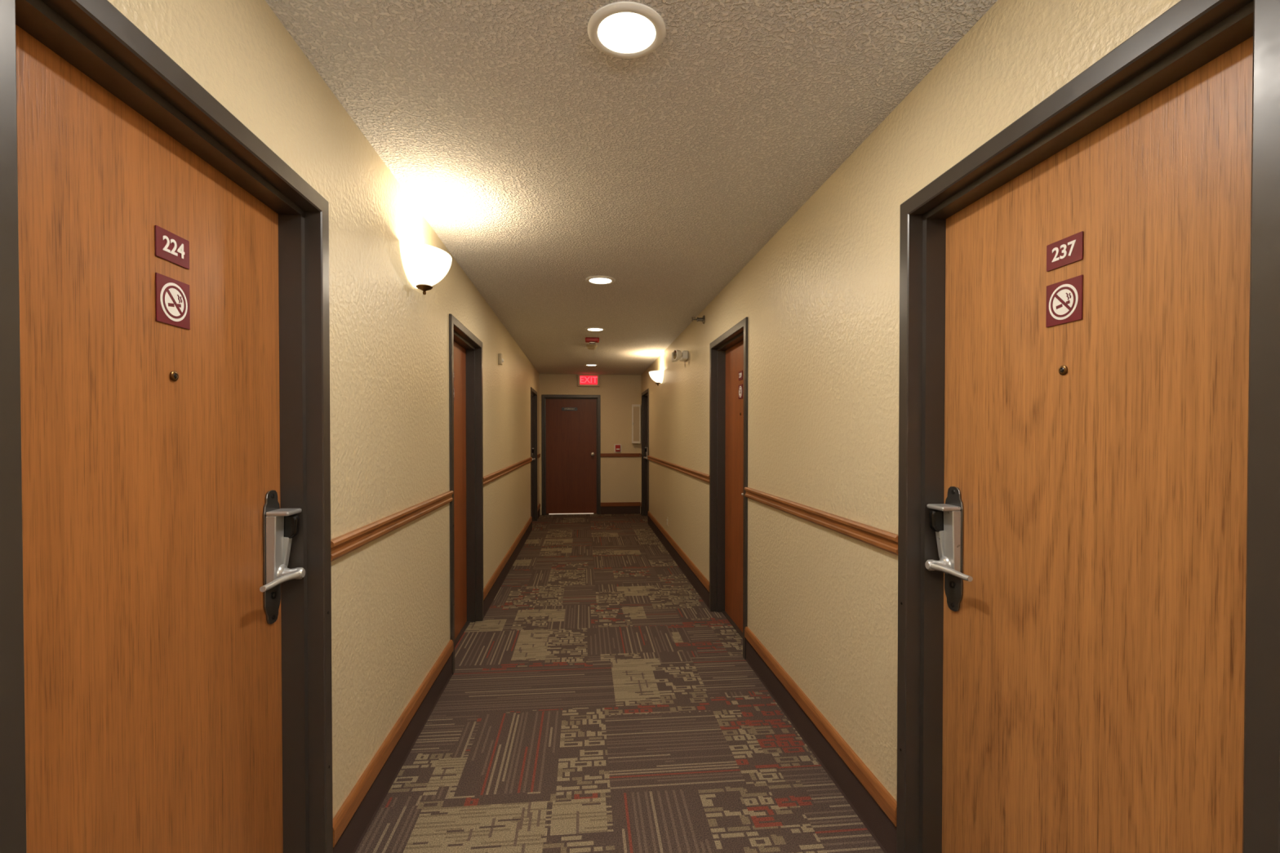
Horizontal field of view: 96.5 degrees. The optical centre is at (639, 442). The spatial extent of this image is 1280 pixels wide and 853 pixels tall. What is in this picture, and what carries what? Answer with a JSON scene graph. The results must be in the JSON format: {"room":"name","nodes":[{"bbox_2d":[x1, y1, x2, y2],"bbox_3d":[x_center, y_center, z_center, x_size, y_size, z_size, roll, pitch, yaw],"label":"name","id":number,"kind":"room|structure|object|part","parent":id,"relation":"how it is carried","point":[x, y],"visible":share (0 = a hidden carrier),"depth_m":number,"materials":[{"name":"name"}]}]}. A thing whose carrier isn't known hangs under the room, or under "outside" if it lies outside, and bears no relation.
{"room":"hotel corridor","nodes":[
{"label":"hotel corridor","id":0,"kind":"room"},
{"bbox_2d":[107,0,539,817],"bbox_3d":[-1.161,0.127,3.154,0.160,2.440,13.500,0,1,-6],"label":"wall","id":1,"kind":"structure","parent":0,"point":[389,411],"depth_m":2.09,"materials":[{"name":"paint"}]},
{"bbox_2d":[15,24,283,852],"bbox_3d":[-1.009,0.346,1.207,0.044,2.032,0.911,0,1,-6],"label":"leaf","id":2,"kind":"object","parent":1,"relation":"attached to","point":[153,724],"visible":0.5,"depth_m":1.12,"materials":[{"name":"brown wood"}]},
{"bbox_2d":[155,225,189,269],"bbox_3d":[-0.986,-0.410,1.206,0.004,0.062,0.098,0,1,-6],"label":"number sign","id":3,"kind":"object","parent":2,"relation":"attached to","point":[170,246],"visible":1,"depth_m":1.20,"materials":[{"name":"red plastic"}]},
{"bbox_2d":[155,272,190,329],"bbox_3d":[-0.985,-0.296,1.208,0.005,0.098,0.098,0,1,-6],"label":"no smoking sign","id":4,"kind":"object","parent":2,"relation":"attached to","point":[172,295],"visible":1,"depth_m":1.20,"materials":[{"name":"red plastic"}]},
{"bbox_2d":[169,370,178,381],"bbox_3d":[-0.985,-0.140,1.210,0.005,0.022,0.022,0,1,-6],"label":"peephole","id":5,"kind":"object","parent":2,"relation":"attached to","point":[171,374],"visible":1,"depth_m":1.20,"materials":[{"name":"brown metal"}]},
{"bbox_2d":[0,0,333,852],"bbox_3d":[-0.932,0.330,1.215,0.111,2.079,0.991,0,1,-6],"label":"frame","id":6,"kind":"object","parent":1,"relation":"attached to","point":[94,37],"visible":0.97,"depth_m":1.32,"materials":[{"name":"brown metal"}]},
{"bbox_2d":[259,489,305,624],"bbox_3d":[-0.975,0.319,1.536,0.087,0.371,0.186,0,1,-6],"label":"door lock","id":7,"kind":"object","parent":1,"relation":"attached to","point":[280,526],"visible":1,"depth_m":1.56,"materials":[{"name":"silver metal"}]},
{"bbox_3d":[-1.021,0.318,1.585,0.006,0.371,0.080,0,1,-6],"label":"plate","id":8,"kind":"part","parent":7,"relation":"part of","materials":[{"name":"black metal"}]},
{"bbox_3d":[-0.954,0.368,1.522,0.025,0.024,0.154,0,1,4],"label":"lever arm","id":9,"kind":"part","parent":7,"relation":"part of","materials":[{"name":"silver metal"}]},
{"bbox_2d":[400,240,452,294],"bbox_3d":[-0.943,-0.757,2.591,0.166,0.179,0.380,0,1,-6],"label":"wall sconce","id":10,"kind":"object","parent":1,"relation":"attached to","point":[425,265],"visible":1,"depth_m":2.48,"materials":[{"name":"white glass"}]},
{"bbox_2d":[330,453,540,561],"bbox_3d":[-1.071,0.311,3.164,0.022,0.062,13.496,0,1,-6],"label":"trim","id":11,"kind":"structure","parent":1,"relation":"attached to","point":[341,545],"depth_m":2.25,"materials":[{"name":"brown wood"}]},
{"bbox_2d":[333,503,540,852],"bbox_3d":[-1.073,1.243,3.175,0.018,0.205,13.496,0,1,-6],"label":"baseboard","id":12,"kind":"structure","parent":1,"relation":"attached to","point":[351,823],"depth_m":2.33,"materials":[{"name":"wood"}]},
{"bbox_2d":[453,341,466,639],"bbox_3d":[-1.260,0.315,3.774,0.044,2.032,0.930,0,1,-6],"label":"leaf","id":13,"kind":"object","parent":1,"relation":"attached to","point":[460,353],"visible":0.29,"depth_m":4.03,"materials":[{"name":"brown wood"}]},
{"bbox_2d":[448,313,483,675],"bbox_3d":[-1.183,0.298,3.782,0.111,2.079,1.010,0,1,-6],"label":"frame","id":14,"kind":"object","parent":1,"relation":"attached to","point":[459,333],"visible":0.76,"depth_m":4.22,"materials":[{"name":"brown metal"}]},
{"bbox_2d":[498,353,503,364],"bbox_3d":[-1.260,-0.753,5.193,0.044,0.100,0.070,0,1,-6],"label":"wall sensor","id":15,"kind":"object","parent":1,"relation":"attached to","point":[500,355],"visible":1,"depth_m":5.16,"materials":[{"name":"beige plastic"}]},
{"bbox_2d":[530,386,537,530],"bbox_3d":[-1.671,0.237,8.765,0.111,2.079,1.005,0,1,-6],"label":"frame","id":16,"kind":"object","parent":1,"relation":"attached to","point":[533,393],"visible":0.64,"depth_m":9.21,"materials":[{"name":"brown metal"}]},
{"bbox_2d":[539,373,640,515],"bbox_3d":[-0.867,0.042,10.045,2.089,2.440,0.160,0,1,-6],"label":"wall","id":17,"kind":"structure","parent":0,"point":[620,477],"depth_m":10.00,"materials":[{"name":"paint"}]},
{"bbox_2d":[541,394,600,515],"bbox_3d":[-1.200,0.220,9.975,1.015,2.084,0.111,0,1,-6],"label":"frame","id":18,"kind":"object","parent":17,"relation":"attached to","point":[544,397],"visible":1,"depth_m":9.94,"materials":[{"name":"brown metal"}]},
{"bbox_2d":[546,399,596,514],"bbox_3d":[-1.204,0.248,10.016,0.879,2.005,0.044,0,1,-6],"label":"leaf","id":19,"kind":"object","parent":17,"relation":"attached to","point":[571,435],"visible":1,"depth_m":9.99,"materials":[{"name":"brown wood"}]},
{"bbox_2d":[561,407,577,410],"bbox_3d":[-1.231,-0.577,9.978,0.270,0.055,0.006,0,1,-6],"label":"name plaque","id":20,"kind":"object","parent":19,"relation":"attached to","point":[562,408],"visible":1,"depth_m":9.97,"materials":[{"name":"black plastic"}]},
{"bbox_2d":[577,373,599,386],"bbox_3d":[-0.891,-1.071,9.908,0.370,0.210,0.079,0,1,-6],"label":"exit sign","id":21,"kind":"object","parent":17,"relation":"attached to","point":[584,380],"visible":1,"depth_m":9.87,"materials":[{"name":"red plastic"}]},
{"bbox_2d":[613,444,621,452],"bbox_3d":[-0.387,0.108,9.983,0.125,0.140,0.058,0,1,-6],"label":"alarm pull station","id":22,"kind":"object","parent":17,"relation":"attached to","point":[617,447],"visible":1,"depth_m":9.97,"materials":[{"name":"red plastic"}]},
{"bbox_2d":[600,502,639,514],"bbox_3d":[-0.343,1.159,10.020,0.695,0.205,0.018,0,1,-6],"label":"baseboard","id":23,"kind":"structure","parent":17,"relation":"attached to","point":[614,508],"depth_m":10.02,"materials":[{"name":"wood"}]},
{"bbox_2d":[600,453,639,457],"bbox_3d":[-0.345,0.228,10.008,0.691,0.062,0.020,0,1,-6],"label":"trim","id":24,"kind":"structure","parent":17,"relation":"attached to","point":[602,455],"depth_m":10.00,"materials":[{"name":"brown wood"}]},
{"bbox_2d":[631,404,640,443],"bbox_3d":[-0.068,-0.317,9.979,0.150,0.680,0.118,0,1,-6],"label":"wall panel","id":25,"kind":"object","parent":17,"relation":"attached to","point":[636,408],"visible":1,"depth_m":9.94,"materials":[{"name":"metal"}]},
{"bbox_3d":[-0.064,-0.316,9.937,0.105,0.600,0.003,0,1,-6],"label":"glass panel","id":26,"kind":"part","parent":25,"relation":"part of","materials":[{"name":"beige glass"}]},
{"bbox_2d":[584,364,598,365],"bbox_3d":[-0.726,-1.153,8.557,0.204,0.012,0.204,0,1,-6],"label":"recessed light","id":27,"kind":"object","parent":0,"point":[584,364],"depth_m":8.53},
{"bbox_2d":[355,513,884,852],"bbox_3d":[-0.209,1.344,3.342,2.089,0.001,13.660,0,1,-6],"label":"floor","id":28,"kind":"structure","parent":0,"point":[597,703],"depth_m":2.62,"materials":[{"name":"carpet"}]},
{"bbox_2d":[454,621,470,647],"bbox_3d":[-1.250,1.334,3.788,0.075,0.008,0.876,0,1,-6],"label":"threshold","id":29,"kind":"object","parent":28,"relation":"on","point":[462,631],"visible":0.21,"depth_m":3.97,"materials":[{"name":"black metal"}]},
{"bbox_2d":[549,513,593,514],"bbox_3d":[-1.202,1.254,10.015,0.775,0.012,0.042,0,1,-6],"label":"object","id":30,"kind":"object","parent":28,"relation":"on","point":[549,513],"visible":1,"depth_m":9.99,"materials":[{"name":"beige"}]},
{"bbox_2d":[721,611,742,638],"bbox_3d":[0.719,1.331,4.036,0.075,0.008,0.876,0,1,-6],"label":"threshold","id":31,"kind":"object","parent":28,"relation":"on","point":[724,613],"visible":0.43,"depth_m":4.16,"materials":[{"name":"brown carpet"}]},
{"bbox_2d":[265,0,997,374],"bbox_3d":[-0.202,-1.145,3.232,2.089,0.100,13.820,0,1,-6],"label":"ceiling","id":32,"kind":"structure","parent":0,"point":[544,161],"depth_m":1.94,"materials":[{"name":"white paint"}]},
{"bbox_2d":[586,344,597,349],"bbox_3d":[-0.568,-1.112,6.714,0.130,0.050,0.130,0,1,-6],"label":"smoke detector","id":33,"kind":"object","parent":32,"relation":"attached to","point":[588,346],"visible":1,"depth_m":6.67,"materials":[{"name":"beige plastic"}]},
{"bbox_2d":[585,337,599,343],"bbox_3d":[-0.519,-1.100,6.216,0.150,0.062,0.110,0,1,-6],"label":"fire alarm strobe","id":34,"kind":"object","parent":32,"relation":"attached to","point":[588,340],"visible":1,"depth_m":6.17,"materials":[{"name":"red plastic"}]},
{"bbox_2d":[585,327,605,331],"bbox_3d":[-0.444,-1.118,5.671,0.204,0.012,0.204,0,1,-6],"label":"recessed light","id":35,"kind":"object","parent":32,"relation":"in","point":[591,329],"depth_m":5.64,"materials":[{"name":"white glass"}]},
{"bbox_2d":[585,275,615,284],"bbox_3d":[-0.268,-1.096,3.879,0.204,0.012,0.204,0,1,-6],"label":"recessed light","id":36,"kind":"object","parent":32,"relation":"in","point":[597,280],"depth_m":3.85,"materials":[{"name":"white glass"}]},
{"bbox_2d":[587,1,666,58],"bbox_3d":[-0.035,-1.067,1.491,0.204,0.012,0.204,0,1,-6],"label":"recessed light","id":37,"kind":"object","parent":32,"relation":"in","point":[620,29],"depth_m":1.47,"materials":[{"name":"white glass"}]},
{"bbox_2d":[640,0,1180,801],"bbox_3d":[0.758,0.124,3.341,0.160,2.440,13.500,0,1,-6],"label":"wall","id":38,"kind":"structure","parent":0,"point":[820,300],"depth_m":2.23,"materials":[{"name":"paint"}]},
{"bbox_2d":[641,388,648,524],"bbox_3d":[0.129,0.216,9.363,0.111,2.107,1.005,0,1,-6],"label":"frame","id":39,"kind":"object","parent":38,"relation":"attached to","point":[645,395],"visible":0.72,"depth_m":9.80,"materials":[{"name":"brown metal"}]},
{"bbox_2d":[643,447,647,459],"bbox_3d":[0.109,0.219,9.694,0.087,0.371,0.186,0,1,-6],"label":"door lock","id":40,"kind":"object","parent":38,"relation":"attached to","point":[646,448],"visible":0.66,"depth_m":9.73,"materials":[{"name":"silver metal"}]},
{"bbox_2d":[648,370,663,386],"bbox_3d":[0.198,-0.816,7.375,0.166,0.179,0.380,0,1,-6],"label":"wall sconce","id":41,"kind":"object","parent":38,"relation":"attached to","point":[657,376],"visible":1,"depth_m":7.26,"materials":[{"name":"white glass"}]},
{"bbox_2d":[671,349,688,362],"bbox_3d":[0.386,-0.841,5.584,0.141,0.100,0.275,0,1,-6],"label":"emergency light","id":42,"kind":"object","parent":38,"relation":"attached to","point":[677,354],"visible":1,"depth_m":5.49,"materials":[{"name":"white plastic"}]},
{"bbox_2d":[691,315,705,324],"bbox_3d":[0.484,-1.023,4.768,0.104,0.072,0.072,0,1,-6],"label":"sprinkler","id":43,"kind":"object","parent":38,"relation":"attached to","point":[702,319],"visible":1,"depth_m":4.75,"materials":[{"name":"silver metal"}]},
{"bbox_2d":[709,316,747,659],"bbox_3d":[0.653,0.281,4.016,0.111,2.107,1.010,0,1,-6],"label":"frame","id":44,"kind":"object","parent":38,"relation":"attached to","point":[738,333],"visible":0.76,"depth_m":4.46,"materials":[{"name":"brown metal"}]},
{"bbox_2d":[724,340,743,632],"bbox_3d":[0.730,0.298,4.024,0.044,2.060,0.930,0,1,-6],"label":"leaf","id":45,"kind":"object","parent":38,"relation":"attached to","point":[734,450],"visible":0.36,"depth_m":4.17,"materials":[{"name":"brown wood"}]},
{"bbox_2d":[738,384,742,399],"bbox_3d":[0.705,-0.354,4.014,0.005,0.098,0.098,0,1,-6],"label":"no smoking sign","id":46,"kind":"object","parent":45,"relation":"attached to","point":[740,387],"visible":1,"depth_m":4.00,"materials":[{"name":"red plastic"}]},
{"bbox_2d":[738,370,742,380],"bbox_3d":[0.706,-0.468,4.012,0.004,0.062,0.098,0,1,-6],"label":"number sign","id":47,"kind":"object","parent":45,"relation":"attached to","point":[740,373],"visible":1,"depth_m":4.00,"materials":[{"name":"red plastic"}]},
{"bbox_2d":[640,502,897,852],"bbox_3d":[0.670,1.241,3.345,0.018,0.205,13.496,0,1,-6],"label":"baseboard","id":48,"kind":"structure","parent":38,"relation":"attached to","point":[874,806],"depth_m":2.42,"materials":[{"name":"wood"}]},
{"bbox_2d":[640,453,897,555],"bbox_3d":[0.668,0.309,3.334,0.022,0.062,13.496,0,1,-6],"label":"trim","id":49,"kind":"structure","parent":38,"relation":"attached to","point":[887,541],"depth_m":2.39,"materials":[{"name":"brown wood"}]},
{"bbox_2d":[924,486,973,612],"bbox_3d":[0.897,0.318,1.641,0.087,0.371,0.186,0,1,-6],"label":"door lock","id":50,"kind":"object","parent":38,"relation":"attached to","point":[946,519],"visible":1,"depth_m":1.68,"materials":[{"name":"silver metal"}]},
{"bbox_3d":[0.879,0.367,1.623,0.025,0.024,0.154,0,1,-15],"label":"lever arm","id":51,"kind":"part","parent":50,"relation":"part of","materials":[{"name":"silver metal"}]},
{"bbox_3d":[0.932,0.317,1.698,0.006,0.371,0.080,0,1,-6],"label":"plate","id":52,"kind":"part","parent":50,"relation":"part of","materials":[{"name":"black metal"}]},
{"bbox_2d":[896,0,1279,852],"bbox_3d":[0.917,0.315,1.312,0.111,2.107,1.001,0,1,-6],"label":"frame","id":53,"kind":"object","parent":38,"relation":"attached to","point":[1190,34],"visible":0.97,"depth_m":1.12,"materials":[{"name":"brown metal"}]},
{"bbox_2d":[942,35,1253,852],"bbox_3d":[0.995,0.331,1.320,0.044,2.060,0.921,0,1,-6],"label":"leaf","id":54,"kind":"object","parent":38,"relation":"attached to","point":[1094,646],"visible":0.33,"depth_m":1.20,"materials":[{"name":"brown wood"}]},
{"bbox_2d":[1058,365,1067,374],"bbox_3d":[0.970,-0.165,1.311,0.005,0.022,0.022,0,1,-6],"label":"peephole","id":55,"kind":"object","parent":54,"relation":"attached to","point":[1065,368],"visible":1,"depth_m":1.31,"materials":[{"name":"brown metal"}]},
{"bbox_2d":[1045,275,1083,327],"bbox_3d":[0.970,-0.321,1.309,0.005,0.098,0.098,0,1,-6],"label":"no smoking sign","id":56,"kind":"object","parent":54,"relation":"attached to","point":[1064,298],"visible":1,"depth_m":1.30,"materials":[{"name":"red plastic"}]},
{"bbox_2d":[1046,231,1083,271],"bbox_3d":[0.971,-0.435,1.308,0.004,0.062,0.098,0,1,-6],"label":"number sign","id":57,"kind":"object","parent":54,"relation":"attached to","point":[1068,250],"visible":1,"depth_m":1.30,"materials":[{"name":"red plastic"}]}
]}

